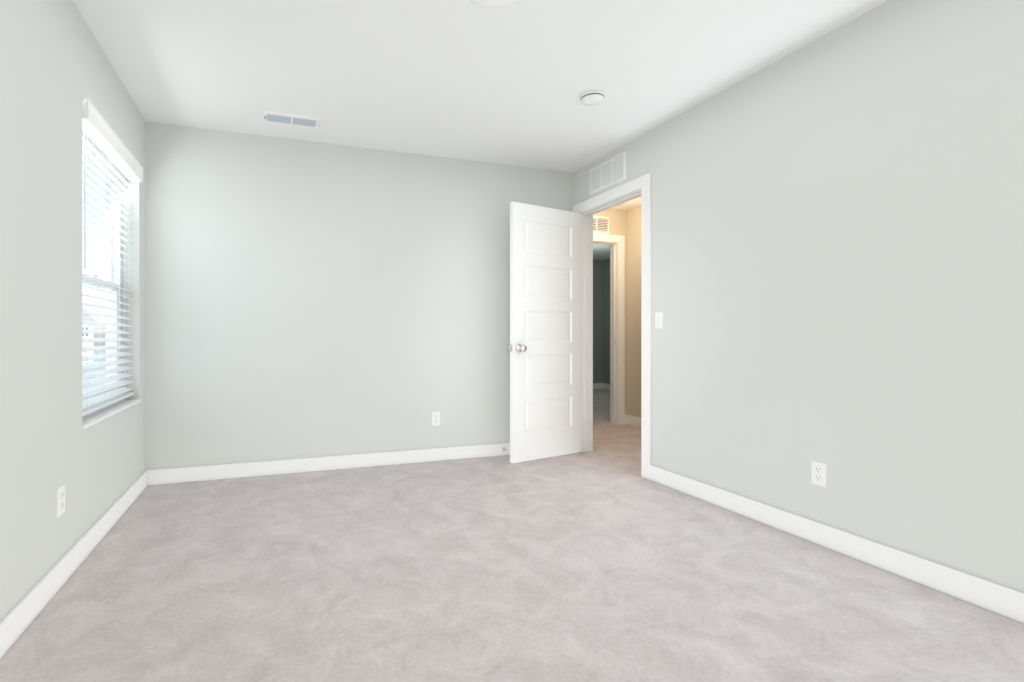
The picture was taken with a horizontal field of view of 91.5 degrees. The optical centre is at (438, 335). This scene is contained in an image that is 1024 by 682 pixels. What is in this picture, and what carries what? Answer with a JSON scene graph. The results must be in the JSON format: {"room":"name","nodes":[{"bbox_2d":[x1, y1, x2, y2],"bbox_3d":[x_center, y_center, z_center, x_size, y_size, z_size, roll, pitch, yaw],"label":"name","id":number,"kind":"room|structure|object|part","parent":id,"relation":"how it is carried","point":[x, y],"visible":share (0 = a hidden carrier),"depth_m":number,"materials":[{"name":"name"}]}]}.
{"room":"empty bedroom","nodes":[
{"label":"empty bedroom","id":0,"kind":"room"},
{"bbox_2d":[0,0,145,621],"bbox_3d":[-1.397,-0.213,1.325,0.180,2.432,4.335,0,0,-18],"label":"wall","id":1,"kind":"structure","parent":0,"point":[56,68],"depth_m":1.91,"materials":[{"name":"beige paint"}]},
{"bbox_2d":[57,484,64,517],"bbox_3d":[-1.517,0.665,1.986,0.008,0.114,0.070,0,0,-18],"label":"electrical outlet","id":2,"kind":"object","parent":1,"relation":"attached to","point":[60,500],"visible":1,"depth_m":1.98,"materials":[{"name":"white plastic"}]},
{"bbox_2d":[0,470,147,659],"bbox_3d":[-1.305,0.950,1.356,0.014,0.105,4.095,0,0,-18],"label":"baseboard","id":3,"kind":"structure","parent":1,"relation":"attached to","point":[21,616],"depth_m":1.95,"materials":[{"name":"white paint"}]},
{"bbox_2d":[82,134,121,399],"bbox_3d":[-1.872,-0.327,2.632,0.081,1.460,0.975,0,0,-18],"label":"window","id":4,"kind":"structure","parent":1,"relation":"in","point":[116,275],"depth_m":3.02,"materials":[{"name":"white plastic"}]},
{"bbox_2d":[82,99,142,415],"bbox_3d":[-1.775,-0.344,2.664,0.102,1.434,0.971,0,0,-18],"label":"window blinds","id":5,"kind":"object","parent":4,"relation":"attached to","point":[100,135],"visible":0.69,"depth_m":2.64,"materials":[{"name":"white plastic"}]},
{"bbox_2d":[82,399,140,428],"bbox_3d":[-1.790,0.412,2.659,0.105,0.018,0.975,0,0,-18],"label":"window sill","id":6,"kind":"structure","parent":1,"relation":"attached to","point":[94,417],"depth_m":2.62,"materials":[{"name":"white paint"}]},
{"bbox_2d":[146,122,572,469],"bbox_3d":[-0.409,-0.213,3.873,3.300,2.432,0.120,0,0,-18],"label":"wall","id":7,"kind":"structure","parent":0,"point":[307,299],"depth_m":3.66,"materials":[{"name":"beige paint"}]},
{"bbox_2d":[148,443,509,485],"bbox_3d":[-0.388,0.950,3.810,3.272,0.105,0.014,0,0,-18],"label":"baseboard","id":8,"kind":"structure","parent":7,"relation":"attached to","point":[228,471],"depth_m":3.64,"materials":[{"name":"white paint"}]},
{"bbox_2d":[432,411,439,425],"bbox_3d":[-0.019,0.665,3.935,0.070,0.114,0.008,0,0,-18],"label":"electrical outlet","id":9,"kind":"object","parent":7,"relation":"attached to","point":[435,418],"visible":1,"depth_m":3.93,"materials":[{"name":"white plastic"}]},
{"bbox_2d":[73,0,887,259],"bbox_3d":[1.185,-1.479,4.371,7.000,0.100,8.490,0,0,-18],"label":"ceiling","id":10,"kind":"structure","parent":0,"point":[511,84],"depth_m":2.59,"materials":[{"name":"white paint"}]},
{"bbox_2d":[263,110,319,127],"bbox_3d":[-0.970,-1.422,3.257,0.355,0.019,0.150,0,0,-18],"label":"ceiling vent","id":11,"kind":"object","parent":10,"relation":"in","point":[287,118],"visible":1,"depth_m":3.24,"materials":[{"name":"white metal"}]},
{"bbox_2d":[469,0,518,7],"bbox_3d":[0.234,-1.405,1.978,0.304,0.048,0.304,0,0,-18],"label":"disc","id":12,"kind":"object","parent":10,"relation":"attached to","point":[493,3],"visible":0.98,"depth_m":2.07,"materials":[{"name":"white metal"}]},
{"bbox_2d":[580,90,604,105],"bbox_3d":[0.915,-1.410,2.943,0.142,0.039,0.142,0,0,-18],"label":"smoke detector","id":13,"kind":"object","parent":10,"relation":"attached to","point":[591,97],"visible":1,"depth_m":2.91,"materials":[{"name":"white plastic"}]},
{"bbox_2d":[0,389,1023,681],"bbox_3d":[1.185,1.053,4.371,7.000,0.100,8.490,0,0,-18],"label":"floor","id":14,"kind":"structure","parent":0,"point":[604,561],"depth_m":1.92,"materials":[{"name":"grey carpet"}]},
{"bbox_2d":[593,260,601,382],"bbox_3d":[1.519,-0.213,8.891,3.520,2.432,0.120,0,0,-18],"label":"wall","id":15,"kind":"structure","parent":0,"point":[601,321],"depth_m":9.32,"materials":[{"name":"grey paint"}]},
{"bbox_2d":[602,258,609,383],"bbox_3d":[3.644,-0.213,7.884,0.120,2.432,3.120,0,0,-18],"label":"wall","id":16,"kind":"structure","parent":0,"point":[605,263],"depth_m":9.22,"materials":[{"name":"grey paint"}]},
{"bbox_2d":[593,383,609,389],"bbox_3d":[2.030,0.950,7.351,3.280,0.105,3.125,0,0,-18],"label":"baseboard","id":17,"kind":"structure","parent":16,"relation":"attached to","point":[601,386],"depth_m":9.29,"materials":[{"name":"white paint"}]},
{"bbox_2d":[593,208,626,414],"bbox_3d":[2.598,-0.213,5.830,3.400,2.432,0.120,0,0,-18],"label":"wall","id":18,"kind":"structure","parent":0,"point":[617,221],"depth_m":5.60,"materials":[{"name":"beige paint"}]},
{"bbox_2d":[593,216,608,233],"bbox_3d":[1.754,-1.232,5.481,0.340,0.190,0.010,0,0,-18],"label":"air vent","id":19,"kind":"object","parent":18,"relation":"in","point":[600,225],"visible":0.58,"depth_m":5.50,"materials":[{"name":"white metal"}]},
{"bbox_2d":[593,233,624,423],"bbox_3d":[1.639,-0.063,5.512,0.934,2.132,0.152,0,0,-18],"label":"door frame","id":20,"kind":"structure","parent":18,"relation":"attached to","point":[616,243],"depth_m":5.58,"materials":[{"name":"white paint"}]},
{"bbox_2d":[627,205,640,417],"bbox_3d":[2.793,-0.213,3.843,0.120,2.432,3.775,0,0,-18],"label":"wall","id":21,"kind":"structure","parent":0,"point":[634,311],"depth_m":5.48,"materials":[{"name":"beige paint"}]},
{"bbox_2d":[625,415,640,426],"bbox_3d":[2.703,0.950,3.876,0.030,0.105,3.655,0,0,-18],"label":"baseboard","id":22,"kind":"structure","parent":21,"relation":"attached to","point":[632,420],"depth_m":5.46,"materials":[{"name":"white paint"}]},
{"bbox_2d":[573,0,1023,592],"bbox_3d":[1.734,-0.213,2.843,0.120,2.432,5.245,0,0,-18],"label":"wall","id":23,"kind":"structure","parent":0,"point":[837,250],"depth_m":2.20,"materials":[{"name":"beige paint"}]},
{"bbox_2d":[508,202,581,462],"bbox_3d":[0.882,-0.024,4.017,0.760,2.025,0.177,0,0,-31],"label":"door","id":24,"kind":"structure","parent":23,"relation":"in","point":[545,347],"depth_m":3.98,"materials":[{"name":"white paint"}]},
{"bbox_3d":[0.600,0.098,3.850,0.105,0.066,0.177,0,0,-31],"label":"knob","id":25,"kind":"part","parent":24,"relation":"part of","materials":[{"name":"silver metal"}]},
{"bbox_2d":[590,151,625,194],"bbox_3d":[1.320,-1.269,3.884,0.013,0.215,0.445,0,0,-18],"label":"air vent","id":26,"kind":"object","parent":23,"relation":"in","point":[608,173],"visible":1,"depth_m":3.85,"materials":[{"name":"white metal"}]},
{"bbox_2d":[573,173,650,479],"bbox_3d":[1.387,-0.063,3.890,0.152,2.132,0.934,0,0,-18],"label":"door frame","id":27,"kind":"structure","parent":23,"relation":"attached to","point":[623,193],"depth_m":3.72,"materials":[{"name":"white paint"}]},
{"bbox_2d":[655,312,662,328],"bbox_3d":[1.494,-0.103,3.357,0.013,0.114,0.070,0,0,-18],"label":"light switch","id":28,"kind":"object","parent":23,"relation":"attached to","point":[658,320],"visible":1,"depth_m":3.35,"materials":[{"name":"white plastic"}]},
{"bbox_2d":[811,460,826,487],"bbox_3d":[1.824,0.665,2.370,0.008,0.114,0.070,0,0,-18],"label":"electrical outlet","id":29,"kind":"object","parent":23,"relation":"attached to","point":[818,473],"visible":1,"depth_m":2.37,"materials":[{"name":"white plastic"}]},
{"bbox_2d":[650,465,1023,623],"bbox_3d":[1.816,0.950,2.384,0.014,0.105,4.081,0,0,-18],"label":"baseboard","id":30,"kind":"structure","parent":23,"relation":"attached to","point":[1004,601],"depth_m":2.17,"materials":[{"name":"white paint"}]},
{"label":"outside","id":31,"kind":"structure","parent":0,"visible":0},
{"bbox_2d":[82,350,104,373],"bbox_3d":[-83.199,4.103,25.074,139.500,0.200,220.000,0,0,-18],"label":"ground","id":32,"kind":"structure","parent":31,"point":[96,361],"depth_m":73.28,"materials":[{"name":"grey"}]},
{"bbox_2d":[82,305,94,362],"bbox_3d":[-55.075,-0.247,68.122,9.800,8.500,13.800,0,0,-20],"label":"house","id":33,"kind":"structure","parent":32,"relation":"on","point":[85,317],"depth_m":72.68,"materials":[{"name":"white"}]},
{"bbox_2d":[82,375,104,391],"bbox_3d":[-27.913,3.988,43.419,8.000,0.030,220.000,0,0,-18],"label":"ground","id":34,"kind":"structure","parent":32,"relation":"on","point":[86,380],"depth_m":43.61,"materials":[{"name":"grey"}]}
]}

